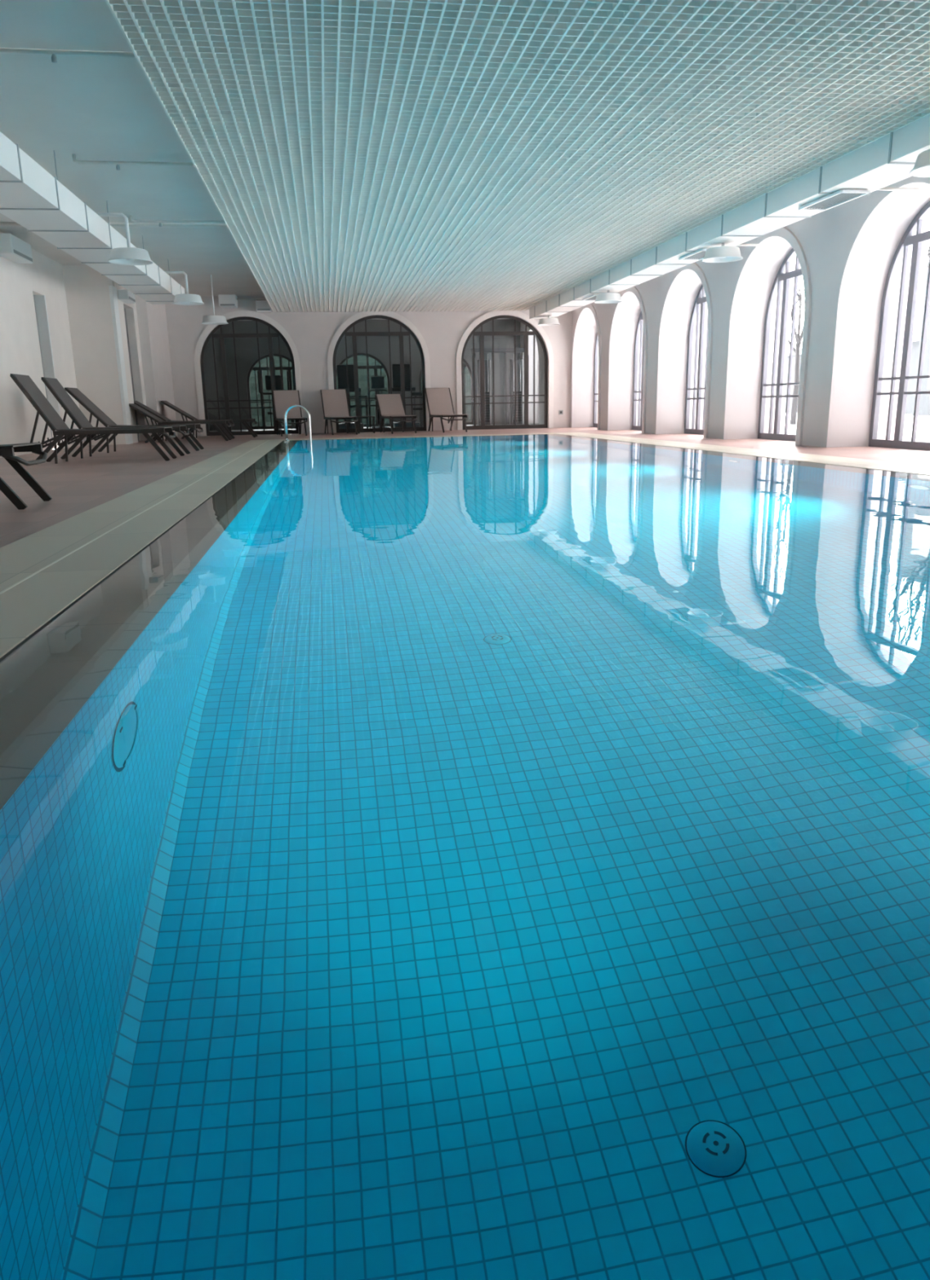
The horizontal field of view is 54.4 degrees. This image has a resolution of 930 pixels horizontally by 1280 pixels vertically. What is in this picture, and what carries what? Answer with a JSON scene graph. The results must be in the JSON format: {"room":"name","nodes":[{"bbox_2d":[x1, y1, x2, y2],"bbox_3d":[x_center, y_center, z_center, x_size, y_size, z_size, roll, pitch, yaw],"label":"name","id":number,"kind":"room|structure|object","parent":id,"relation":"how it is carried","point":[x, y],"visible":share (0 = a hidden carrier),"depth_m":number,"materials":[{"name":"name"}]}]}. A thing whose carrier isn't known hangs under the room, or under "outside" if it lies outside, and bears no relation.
{"room":"indoor swimming pool","nodes":[
{"label":"indoor swimming pool","id":0,"kind":"room"},
{"bbox_2d":[0,231,149,457],"bbox_3d":[-6.345,-3.555,9.826,1.170,3.500,28.450,-3,15,-8],"label":"wall","id":1,"kind":"structure","parent":0,"point":[20,346],"depth_m":15.95,"materials":[{"name":"grey paint"}]},
{"bbox_2d":[0,233,32,263],"bbox_3d":[-7.328,-6.346,14.701,0.286,0.300,1.050,-3,15,-8],"label":"air conditioner","id":2,"kind":"object","parent":1,"relation":"attached to","point":[12,248],"visible":1,"depth_m":14.48,"materials":[{"name":"white plastic"}]},
{"bbox_2d":[13,249,32,262],"bbox_3d":[-7.197,-6.252,14.745,0.026,0.050,0.950,-3,15,-8],"label":"outlet","id":3,"kind":"object","parent":2,"relation":"attached to","point":[19,254],"depth_m":14.77,"materials":[{"name":"grey"}]},
{"bbox_2d":[33,295,53,448],"bbox_3d":[-7.861,-4.913,16.670,0.060,2.760,0.680,-3,15,-8],"label":"door","id":4,"kind":"structure","parent":1,"relation":"in","point":[33,295],"depth_m":16.82,"materials":[{"name":"grey paint"}]},
{"bbox_2d":[34,295,64,448],"bbox_3d":[-7.794,-5.001,17.003,0.175,2.760,0.060,-3,15,-8],"label":"trim","id":5,"kind":"structure","parent":1,"relation":"attached to","point":[40,300],"depth_m":16.85,"materials":[{"name":"white paint"}]},
{"bbox_2d":[117,289,135,303],"bbox_3d":[-7.164,-7.272,19.186,0.216,0.200,0.750,-3,15,-8],"label":"air conditioner","id":6,"kind":"object","parent":1,"relation":"attached to","point":[126,296],"visible":0.95,"depth_m":18.87,"materials":[{"name":"white plastic"}]},
{"bbox_2d":[124,308,139,440],"bbox_3d":[-7.535,-5.894,20.159,0.060,2.900,1.050,-3,15,-8],"label":"door","id":7,"kind":"structure","parent":1,"relation":"in","point":[124,308],"depth_m":20.52,"materials":[{"name":"grey paint"}]},
{"bbox_2d":[62,265,125,445],"bbox_3d":[-7.573,-5.814,18.655,0.840,3.500,0.400,-3,15,-8],"label":"wall pier","id":8,"kind":"object","parent":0,"point":[86,291],"visible":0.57,"depth_m":18.39,"materials":[{"name":"grey paint"}]},
{"bbox_2d":[108,285,133,444],"bbox_3d":[-7.117,-5.654,18.759,0.068,3.120,0.395,-3,15,-8],"label":"board","id":9,"kind":"object","parent":8,"relation":"attached to","point":[113,291],"visible":1,"depth_m":18.64,"materials":[{"name":"white ceramic"}]},
{"bbox_2d":[134,294,177,439],"bbox_3d":[-7.559,-6.747,22.259,0.230,3.500,2.700,-3,15,-8],"label":"wall pier","id":10,"kind":"object","parent":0,"point":[151,318],"visible":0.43,"depth_m":21.45,"materials":[{"name":"paint"}]},
{"bbox_2d":[203,319,520,430],"bbox_3d":[-4.074,-9.055,30.923,12.120,3.500,0.300,-3,15,-8],"label":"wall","id":11,"kind":"structure","parent":0,"point":[246,348],"depth_m":30.60,"materials":[{"name":"clear glass"}]},
{"bbox_2d":[246,354,295,429],"bbox_3d":[-6.393,-8.409,30.698,1.896,2.448,0.070,-3,15,-8],"label":"window","id":12,"kind":"structure","parent":11,"relation":"in","point":[288,368],"depth_m":30.60,"materials":[{"name":"brown metal"}]},
{"bbox_2d":[335,353,390,426],"bbox_3d":[-3.526,-8.568,31.100,1.896,2.448,0.070,-3,15,-8],"label":"window","id":13,"kind":"structure","parent":11,"relation":"in","point":[375,367],"depth_m":31.00,"materials":[{"name":"brown metal"}]},
{"bbox_2d":[418,360,473,424],"bbox_3d":[-0.658,-8.728,31.503,1.896,2.448,0.070,-3,15,-8],"label":"window","id":14,"kind":"structure","parent":11,"relation":"in","point":[464,362],"depth_m":31.54,"materials":[{"name":"glass"}]},
{"bbox_2d":[164,296,572,436],"bbox_3d":[-3.063,-7.383,24.383,12.120,3.500,0.350,-3,15,-8],"label":"wall","id":15,"kind":"structure","parent":0,"point":[312,333],"depth_m":24.15,"materials":[{"name":"paint"}]},
{"bbox_2d":[217,294,238,308],"bbox_3d":[-6.059,-8.660,23.173,0.440,0.290,0.456,-3,15,-8],"label":"air conditioner","id":16,"kind":"object","parent":15,"relation":"attached to","point":[225,301],"visible":1,"depth_m":22.97,"materials":[{"name":"white plastic"}]},
{"bbox_2d":[220,303,235,306],"bbox_3d":[-6.025,-8.506,22.993,0.360,0.040,0.026,-3,15,-8],"label":"outlet","id":17,"kind":"object","parent":16,"relation":"attached to","point":[221,304],"depth_m":22.98,"materials":[{"name":"grey plastic"}]},
{"bbox_2d":[236,298,266,300],"bbox_3d":[-5.471,-8.753,23.269,0.800,0.040,0.040,-3,15,-8],"label":"ceiling pipe","id":18,"kind":"object","parent":16,"relation":"attached to","point":[237,299],"visible":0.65,"depth_m":23.26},
{"bbox_2d":[194,310,303,435],"bbox_3d":[-5.711,-7.014,23.865,2.710,3.145,0.060,-3,15,-8],"label":"trim","id":19,"kind":"structure","parent":15,"relation":"attached to","point":[209,328],"depth_m":23.69,"materials":[{"name":"white paint"}]},
{"bbox_2d":[200,316,298,435],"bbox_3d":[-5.730,-6.980,24.017,2.426,3.003,0.070,-3,15,-8],"label":"window","id":20,"kind":"structure","parent":15,"relation":"in","point":[277,334],"depth_m":23.96,"materials":[{"name":"brown metal"}]},
{"bbox_2d":[255,300,271,312],"bbox_3d":[-5.202,-8.622,23.420,0.400,0.260,0.256,-3,15,-8],"label":"air conditioner","id":21,"kind":"object","parent":15,"relation":"attached to","point":[261,306],"visible":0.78,"depth_m":23.30,"materials":[{"name":"white plastic"}]},
{"bbox_2d":[257,308,270,310],"bbox_3d":[-5.183,-8.506,23.332,0.320,0.040,0.026,-3,15,-8],"label":"outlet","id":22,"kind":"object","parent":21,"relation":"attached to","point":[257,308],"depth_m":23.32,"materials":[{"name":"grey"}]},
{"bbox_2d":[333,315,426,432],"bbox_3d":[-2.319,-7.177,24.493,2.456,3.018,0.070,-3,15,-8],"label":"window","id":23,"kind":"structure","parent":15,"relation":"in","point":[401,334],"depth_m":24.45,"materials":[{"name":"brown metal"}]},
{"bbox_2d":[327,311,431,433],"bbox_3d":[-2.300,-7.212,24.341,2.740,3.160,0.060,-3,15,-8],"label":"trim","id":24,"kind":"structure","parent":15,"relation":"attached to","point":[330,356],"depth_m":24.11,"materials":[{"name":"white paint"}]},
{"bbox_2d":[461,315,547,430],"bbox_3d":[1.083,-7.359,24.973,2.426,3.003,0.070,-3,15,-8],"label":"window","id":25,"kind":"structure","parent":15,"relation":"in","point":[481,334],"depth_m":24.98,"materials":[{"name":"brown metal"}]},
{"bbox_2d":[455,311,553,430],"bbox_3d":[1.102,-7.394,24.821,2.710,3.145,0.060,-3,15,-8],"label":"trim","id":26,"kind":"structure","parent":15,"relation":"attached to","point":[517,313],"depth_m":24.70,"materials":[{"name":"white paint"}]},
{"bbox_2d":[558,409,563,414],"bbox_3d":[2.685,-6.367,25.337,0.120,0.120,0.022,-3,15,-8],"label":"wall socket","id":27,"kind":"object","parent":15,"relation":"attached to","point":[561,411],"visible":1,"depth_m":25.33,"materials":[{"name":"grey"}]},
{"bbox_2d":[0,0,906,320],"bbox_3d":[-0.996,-6.525,13.520,13.300,0.200,36.000,-3,15,-8],"label":"ceiling","id":28,"kind":"structure","parent":0,"point":[88,108],"depth_m":9.67,"materials":[{"name":"white paint"}]},
{"bbox_2d":[0,48,135,62],"bbox_3d":[-4.048,-4.656,7.181,4.300,0.090,0.042,-3,15,-8],"label":"ceiling pipe","id":29,"kind":"object","parent":28,"relation":"attached to","point":[53,53],"visible":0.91,"depth_m":7.28,"materials":[{"name":"grey metal"}]},
{"bbox_2d":[0,131,185,304],"bbox_3d":[-4.509,-4.514,7.751,0.714,0.672,23.600,-3,15,-8],"label":"air duct","id":30,"kind":"object","parent":28,"relation":"hanging from","point":[30,196],"visible":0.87,"depth_m":11.02,"materials":[{"name":"grey metal"}]},
{"bbox_2d":[96,213,153,265],"bbox_3d":[-4.535,-5.348,12.060,0.709,0.604,0.574,6,16,24],"label":"pendant lamp","id":31,"kind":"object","parent":30,"relation":"hanging from","point":[128,255],"visible":1,"depth_m":11.94,"materials":[{"name":"white metal"}]},
{"bbox_2d":[164,271,204,305],"bbox_3d":[-5.313,-6.656,17.119,0.721,0.574,0.574,5,16,23],"label":"pendant lamp","id":32,"kind":"object","parent":30,"relation":"hanging from","point":[187,299],"visible":0.97,"depth_m":16.99,"materials":[{"name":"white metal"}]},
{"bbox_2d":[0,222,226,227],"bbox_3d":[-5.104,-6.417,14.009,4.300,0.052,0.052,-3,15,-8],"label":"ceiling pipe","id":33,"kind":"object","parent":28,"relation":"attached to","point":[2,224],"visible":0.47,"depth_m":14.04,"materials":[{"name":"white metal"}]},
{"bbox_2d":[71,154,194,170],"bbox_3d":[-3.391,-5.513,10.486,2.190,0.150,0.042,-3,15,-8],"label":"ceiling pipe","id":34,"kind":"object","parent":28,"relation":"attached to","point":[80,162],"visible":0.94,"depth_m":10.41,"materials":[{"name":"grey metal"}]},
{"bbox_2d":[128,215,225,226],"bbox_3d":[-3.919,-6.345,13.741,2.240,0.150,0.042,-3,15,-8],"label":"ceiling pipe","id":35,"kind":"object","parent":28,"relation":"attached to","point":[160,222],"visible":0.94,"depth_m":13.67,"materials":[{"name":"grey metal"}]},
{"bbox_2d":[201,275,228,324],"bbox_3d":[-5.507,-7.439,19.790,0.574,1.000,0.574,-3,15,-8],"label":"pendant lamp","id":36,"kind":"object","parent":28,"relation":"hanging from","point":[207,320],"visible":1,"depth_m":19.73,"materials":[{"name":"white metal"}]},
{"bbox_2d":[104,0,929,312],"bbox_3d":[0.382,-5.322,10.661,6.696,0.050,27.936,-3,15,-8],"label":"grid","id":37,"kind":"object","parent":28,"relation":"attached to","point":[356,155],"visible":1,"depth_m":8.07,"materials":[{"name":"white metal"}]},
{"bbox_2d":[528,114,929,319],"bbox_3d":[4.027,-5.483,10.857,0.604,0.672,27.500,-3,15,-8],"label":"air duct","id":38,"kind":"object","parent":28,"relation":"hanging from","point":[888,160],"visible":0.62,"depth_m":11.24,"materials":[{"name":"grey metal"}]},
{"bbox_2d":[537,315,559,325],"bbox_3d":[2.150,-8.198,23.232,0.574,0.218,0.574,-3,15,-8],"label":"pendant lamp","id":39,"kind":"object","parent":38,"relation":"hanging from","point":[549,321],"visible":1,"depth_m":23.05,"materials":[{"name":"white ceramic"}]},
{"bbox_2d":[582,294,596,301],"bbox_3d":[2.770,-7.250,19.187,0.350,0.026,0.940,-3,15,-8],"label":"air vent","id":40,"kind":"object","parent":38,"relation":"attached to","point":[592,298],"visible":0.56,"depth_m":19.34,"materials":[{"name":"white metal"}]},
{"bbox_2d":[593,290,622,303],"bbox_3d":[2.889,-6.925,18.255,0.574,0.218,0.574,-3,15,-8],"label":"pendant lamp","id":41,"kind":"object","parent":38,"relation":"hanging from","point":[604,298],"visible":1,"depth_m":18.09,"materials":[{"name":"white metal"}]},
{"bbox_2d":[678,248,706,260],"bbox_3d":[3.599,-5.879,13.821,0.350,0.026,0.940,-3,15,-8],"label":"air vent","id":42,"kind":"object","parent":38,"relation":"attached to","point":[699,255],"visible":0.66,"depth_m":13.95,"materials":[{"name":"white metal"}]},
{"bbox_2d":[701,243,742,262],"bbox_3d":[3.712,-5.596,13.055,0.574,0.218,0.574,-3,15,-8],"label":"pendant lamp","id":43,"kind":"object","parent":38,"relation":"hanging from","point":[722,254],"visible":1,"depth_m":12.90,"materials":[{"name":"white metal"}]},
{"bbox_2d":[737,244,768,246],"bbox_3d":[4.262,-5.991,13.738,0.700,0.032,0.032,-3,15,-8],"label":"ceiling pipe","id":44,"kind":"object","parent":38,"relation":"attached to","point":[740,245],"visible":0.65,"depth_m":13.75,"materials":[{"name":"white metal"}]},
{"bbox_2d":[798,189,870,210],"bbox_3d":[4.155,-4.960,10.228,0.350,0.026,0.940,-3,15,-8],"label":"air vent","id":45,"kind":"object","parent":38,"relation":"attached to","point":[841,197],"visible":1,"depth_m":10.19,"materials":[{"name":"white metal"}]},
{"bbox_2d":[878,187,919,191],"bbox_3d":[4.803,-5.097,10.241,0.700,0.032,0.032,-3,15,-8],"label":"ceiling pipe","id":46,"kind":"object","parent":38,"relation":"attached to","point":[882,188],"visible":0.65,"depth_m":10.25,"materials":[{"name":"white metal"}]},
{"bbox_2d":[909,149,929,177],"bbox_3d":[4.306,-4.328,8.107,0.574,0.218,0.574,-3,15,-8],"label":"pendant lamp","id":47,"kind":"object","parent":38,"relation":"hanging from","point":[921,168],"visible":1,"depth_m":8.13,"materials":[{"name":"white metal"}]},
{"bbox_2d":[0,423,929,547],"bbox_3d":[-0.888,-2.965,14.525,13.200,0.200,35.650,-3,15,-8],"label":"floor","id":48,"kind":"structure","parent":0,"point":[77,486],"depth_m":11.17,"materials":[{"name":"brown tile"}]},
{"bbox_2d":[0,442,52,509],"bbox_3d":[-4.070,-1.500,6.419,1.914,1.178,0.695,-3,15,-8],"label":"sun lounger","id":49,"kind":"object","parent":48,"relation":"on","point":[6,451],"visible":0.97,"depth_m":6.81,"materials":[{"name":"grey metal"}]},
{"bbox_2d":[9,373,177,463],"bbox_3d":[-4.982,-3.008,12.321,1.914,1.178,0.695,-3,15,-8],"label":"sun lounger","id":50,"kind":"object","parent":48,"relation":"on","point":[43,407],"visible":0.89,"depth_m":12.11,"materials":[{"name":"grey metal"}]},
{"bbox_2d":[40,377,190,458],"bbox_3d":[-5.180,-3.337,13.605,1.914,1.178,0.695,-3,15,-8],"label":"sun lounger","id":51,"kind":"object","parent":48,"relation":"on","point":[77,417],"visible":0.72,"depth_m":13.43,"materials":[{"name":"grey metal"}]},
{"bbox_2d":[64,387,204,453],"bbox_3d":[-5.495,-3.695,15.218,2.048,1.076,0.695,-3,15,-8],"label":"sun lounger","id":52,"kind":"object","parent":48,"relation":"on","point":[77,394],"visible":0.66,"depth_m":15.05,"materials":[{"name":"grey metal"}]},
{"bbox_2d":[128,403,231,443],"bbox_3d":[-6.269,-4.792,19.828,2.180,0.920,0.695,-3,15,-8],"label":"sun lounger","id":53,"kind":"object","parent":48,"relation":"on","point":[215,423],"visible":0.77,"depth_m":19.61,"materials":[{"name":"grey metal"}]},
{"bbox_2d":[133,400,235,441],"bbox_3d":[-6.444,-5.048,20.831,2.180,0.920,0.695,-3,15,-8],"label":"sun lounger","id":54,"kind":"object","parent":48,"relation":"on","point":[144,406],"visible":0.41,"depth_m":20.72,"materials":[{"name":"grey metal"}]},
{"bbox_2d":[160,400,257,439],"bbox_3d":[-6.194,-5.378,22.090,2.180,0.920,0.695,-3,15,-8],"label":"sun lounger","id":55,"kind":"object","parent":48,"relation":"on","point":[243,421],"visible":0.68,"depth_m":21.90,"materials":[{"name":"grey metal"}]},
{"bbox_2d":[257,358,291,431],"bbox_3d":[-5.631,-7.239,26.815,0.900,2.100,1.000,-3,15,-8],"label":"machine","id":56,"kind":"object","parent":48,"relation":"on","point":[277,378],"visible":0.43,"depth_m":26.63,"materials":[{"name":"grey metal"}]},
{"bbox_2d":[272,390,306,436],"bbox_3d":[-4.484,-5.813,23.189,0.695,1.148,1.958,-5,15,-14],"label":"sun lounger","id":57,"kind":"object","parent":48,"relation":"on","point":[282,399],"visible":0.94,"depth_m":23.76,"materials":[{"name":"beige fabric"}]},
{"bbox_2d":[320,389,357,435],"bbox_3d":[-3.248,-5.882,23.362,0.695,1.148,1.958,-5,15,-14],"label":"sun lounger","id":58,"kind":"object","parent":48,"relation":"on","point":[335,403],"visible":0.97,"depth_m":23.92,"materials":[{"name":"grey fabric"}]},
{"bbox_2d":[337,364,363,429],"bbox_3d":[-3.503,-7.321,27.253,0.800,1.900,1.650,-3,15,-8],"label":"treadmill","id":59,"kind":"object","parent":48,"relation":"on","point":[341,369],"visible":0.44,"depth_m":27.64,"materials":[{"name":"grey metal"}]},
{"bbox_2d":[346,395,368,428],"bbox_3d":[-3.194,-6.402,25.631,0.900,0.980,0.240,-3,15,-8],"label":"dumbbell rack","id":60,"kind":"object","parent":48,"relation":"on","point":[366,400],"visible":0.39,"depth_m":25.58,"materials":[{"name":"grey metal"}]},
{"bbox_2d":[346,395,366,397],"bbox_3d":[-3.203,-6.847,25.516,0.840,0.040,0.240,-3,15,-8],"label":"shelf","id":61,"kind":"object","parent":60,"relation":"attached to","point":[347,396],"depth_m":25.43,"materials":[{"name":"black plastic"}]},
{"bbox_2d":[356,416,374,433],"bbox_3d":[-2.591,-5.637,23.728,0.460,0.430,0.460,-3,15,-8],"label":"side table","id":62,"kind":"object","parent":48,"relation":"on","point":[358,417],"visible":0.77,"depth_m":23.52,"materials":[{"name":"grey metal"}]},
{"bbox_2d":[369,376,389,428],"bbox_3d":[-2.576,-7.117,27.214,0.539,1.550,1.000,-3,15,-8],"label":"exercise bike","id":63,"kind":"object","parent":48,"relation":"on","point":[377,382],"visible":0.63,"depth_m":27.34,"materials":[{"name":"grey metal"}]},
{"bbox_2d":[370,376,384,388],"bbox_3d":[-2.635,-7.777,27.370,0.400,0.350,0.080,-3,15,-8],"label":"monitor","id":64,"kind":"object","parent":63,"relation":"on","point":[377,382],"depth_m":27.33,"materials":[{"name":"black plastic"}]},
{"bbox_2d":[375,394,417,434],"bbox_3d":[-1.798,-5.904,23.620,0.695,1.008,2.114,-5,15,-14],"label":"sun lounger","id":65,"kind":"object","parent":48,"relation":"on","point":[389,406],"visible":0.98,"depth_m":24.13,"materials":[{"name":"grey fabric"}]},
{"bbox_2d":[389,364,419,427],"bbox_3d":[-1.842,-7.414,27.486,0.800,1.900,1.650,-3,15,-8],"label":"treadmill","id":66,"kind":"object","parent":48,"relation":"on","point":[395,367],"visible":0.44,"depth_m":27.87,"materials":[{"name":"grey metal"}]},
{"bbox_2d":[412,391,422,426],"bbox_3d":[-1.276,-6.644,26.283,0.600,1.050,0.600,-3,15,-8],"label":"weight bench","id":67,"kind":"object","parent":48,"relation":"on","point":[420,394],"visible":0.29,"depth_m":26.18,"materials":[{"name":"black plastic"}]},
{"bbox_2d":[424,387,467,432],"bbox_3d":[-0.497,-6.030,23.729,0.695,1.148,1.958,-5,15,-14],"label":"sun lounger","id":68,"kind":"object","parent":48,"relation":"on","point":[439,402],"visible":0.99,"depth_m":24.29,"materials":[{"name":"grey fabric"}]},
{"bbox_2d":[0,432,929,657],"bbox_3d":[0.565,-1.863,10.152,7.442,0.203,21.682,-3,15,-8],"label":"pool edge","id":69,"kind":"structure","parent":48,"relation":"on","point":[28,605],"depth_m":5.09,"materials":[{"name":"beige stone"}]},
{"bbox_2d":[0,433,929,594],"bbox_3d":[0.565,-1.864,10.152,6.632,0.204,20.872,-3,15,-8],"label":"trim","id":70,"kind":"structure","parent":69,"relation":"on","point":[77,548],"depth_m":5.43,"materials":[{"name":"grey stone"}]},
{"bbox_2d":[471,347,529,426],"bbox_3d":[1.075,-7.744,27.826,1.859,2.320,0.900,-3,15,-8],"label":"cable machine","id":71,"kind":"object","parent":48,"relation":"on","point":[519,420],"visible":0.56,"depth_m":27.72,"materials":[{"name":"grey metal"}]},
{"bbox_3d":[0.579,-1.177,10.329,5.960,1.586,20.200,-3,15,-8],"label":"swimming pool","id":72,"kind":"object","parent":48,"relation":"in","visible":0},
{"bbox_2d":[284,404,311,441],"bbox_3d":[-3.462,-3.881,18.887,0.562,1.986,0.520,-3,15,-8],"label":"pool ladder","id":73,"kind":"object","parent":72,"relation":"attached to","point":[289,408],"visible":0.62,"depth_m":18.53,"materials":[{"name":"silver metal"}]},
{"bbox_2d":[0,440,648,662],"bbox_3d":[0.565,-1.861,10.153,5.992,0.198,20.232,-3,15,-8],"label":"trim","id":74,"kind":"structure","parent":72,"relation":"attached to","point":[25,640],"depth_m":3.49,"materials":[{"name":"black stone"}]},
{"bbox_2d":[0,434,929,1279],"bbox_3d":[0.564,-1.959,10.127,5.960,0.001,20.200,-3,15,-8],"label":"pool water","id":75,"kind":"object","parent":72,"relation":"in","point":[498,857],"visible":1,"depth_m":1.29,"materials":[{"name":"blue liquid"}]},
{"bbox_2d":[520,182,929,447],"bbox_3d":[5.041,-5.093,14.923,1.030,3.500,35.600,-3,15,-8],"label":"wall","id":76,"kind":"structure","parent":0,"point":[824,237],"depth_m":15.18,"materials":[{"name":"white paint"}]},
{"bbox_2d":[570,303,601,430],"bbox_3d":[3.157,-7.158,23.727,0.045,3.160,2.740,-3,15,-8],"label":"trim","id":77,"kind":"structure","parent":76,"relation":"attached to","point":[590,306],"depth_m":22.83,"materials":[{"name":"white paint"}]},
{"bbox_2d":[593,332,598,427],"bbox_3d":[3.784,-7.129,23.831,0.070,3.028,2.476,-3,15,-8],"label":"window","id":78,"kind":"structure","parent":76,"relation":"in","point":[595,424],"depth_m":25.02,"materials":[{"name":"grey"}]},
{"bbox_2d":[605,286,648,433],"bbox_3d":[3.654,-6.336,20.512,0.045,3.160,2.740,-3,15,-8],"label":"trim","id":79,"kind":"structure","parent":76,"relation":"attached to","point":[633,290],"depth_m":19.59,"materials":[{"name":"white paint"}]},
{"bbox_2d":[631,311,644,430],"bbox_3d":[4.281,-6.307,20.616,0.070,3.028,2.476,-3,15,-8],"label":"window","id":80,"kind":"structure","parent":76,"relation":"in","point":[640,330],"depth_m":21.57,"materials":[{"name":"grey"}]},
{"bbox_2d":[653,262,713,438],"bbox_3d":[4.151,-5.515,17.297,0.045,3.160,2.740,-3,15,-8],"label":"trim","id":81,"kind":"structure","parent":76,"relation":"attached to","point":[694,267],"depth_m":16.38,"materials":[{"name":"white paint"}]},
{"bbox_2d":[684,284,708,435],"bbox_3d":[4.777,-5.486,17.402,0.070,3.028,2.476,-3,15,-8],"label":"window","id":82,"kind":"structure","parent":76,"relation":"in","point":[699,300],"depth_m":18.19,"materials":[{"name":"grey"}]},
{"bbox_2d":[720,227,811,445],"bbox_3d":[4.648,-4.693,14.083,0.045,3.160,2.740,-3,15,-8],"label":"trim","id":83,"kind":"structure","parent":76,"relation":"attached to","point":[784,233],"depth_m":13.14,"materials":[{"name":"white paint"}]},
{"bbox_2d":[757,248,802,441],"bbox_3d":[5.274,-4.664,14.187,0.070,3.028,2.476,-3,15,-8],"label":"window","id":84,"kind":"structure","parent":76,"relation":"in","point":[780,277],"depth_m":14.87,"materials":[{"name":"grey"}]},
{"bbox_2d":[821,176,929,447],"bbox_3d":[5.144,-3.871,10.868,0.045,3.160,2.740,-3,15,-8],"label":"trim","id":85,"kind":"structure","parent":76,"relation":"attached to","point":[882,196],"depth_m":11.95,"materials":[{"name":"white paint"}]},
{"bbox_2d":[868,200,929,450],"bbox_3d":[5.771,-3.842,10.973,0.070,3.028,2.476,-3,15,-8],"label":"window","id":86,"kind":"structure","parent":76,"relation":"in","point":[908,240],"depth_m":11.67,"materials":[{"name":"grey"}]},
{"bbox_3d":[-12.847,-10.203,43.728,27.850,0.240,27.400,-3,15,-8],"label":"floor","id":87,"kind":"structure","parent":0,"visible":0},
{"bbox_2d":[248,355,471,426],"bbox_3d":[-4.624,-10.267,36.091,18.000,3.400,1.638,-3,15,-8],"label":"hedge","id":88,"kind":"object","parent":87,"relation":"on","point":[362,360],"visible":0.09,"depth_m":35.43,"materials":[{"name":"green plant"}]},
{"label":"outside","id":89,"kind":"structure","parent":0,"visible":0},
{"bbox_2d":[782,413,929,442],"bbox_3d":[35.913,-5.624,22.376,62.150,0.240,85.000,-3,15,-8],"label":"snow ground","id":90,"kind":"structure","parent":89,"point":[922,434],"depth_m":21.98,"materials":[{"name":"white snow"}]},
{"bbox_2d":[787,283,804,424],"bbox_3d":[9.634,-9.194,26.063,3.870,5.854,5.058,2,15,11],"label":"bare tree","id":91,"kind":"object","parent":90,"relation":"on","point":[798,336],"visible":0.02,"depth_m":26.14,"materials":[{"name":"grey plant"}]},
{"bbox_2d":[791,283,804,311],"bbox_3d":[10.051,-11.188,34.043,5.344,5.704,4.024,9,18,34],"label":"bare tree","id":92,"kind":"object","parent":90,"relation":"on","point":[799,283],"visible":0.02,"depth_m":33.20,"materials":[{"name":"grey plant"}]},
{"bbox_2d":[782,332,919,413],"bbox_3d":[20.289,-13.812,48.135,5.800,3.300,23.800,-3,15,-8],"label":"building","id":93,"kind":"structure","parent":90,"relation":"on","point":[915,343],"depth_m":39.12,"materials":[{"name":"white"}]},
{"bbox_2d":[911,248,929,415],"bbox_3d":[21.586,-10.818,29.271,6.600,6.900,13.600,-3,15,-8],"label":"building","id":94,"kind":"structure","parent":90,"relation":"on","point":[924,403],"depth_m":34.96,"materials":[{"name":"white"}]},
{"bbox_2d":[921,249,928,267],"bbox_3d":[13.351,-9.126,22.444,5.770,7.395,5.736,7,16,27],"label":"bare tree","id":95,"kind":"object","parent":90,"relation":"on","point":[922,264],"visible":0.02,"depth_m":21.86,"materials":[{"name":"grey plant"}]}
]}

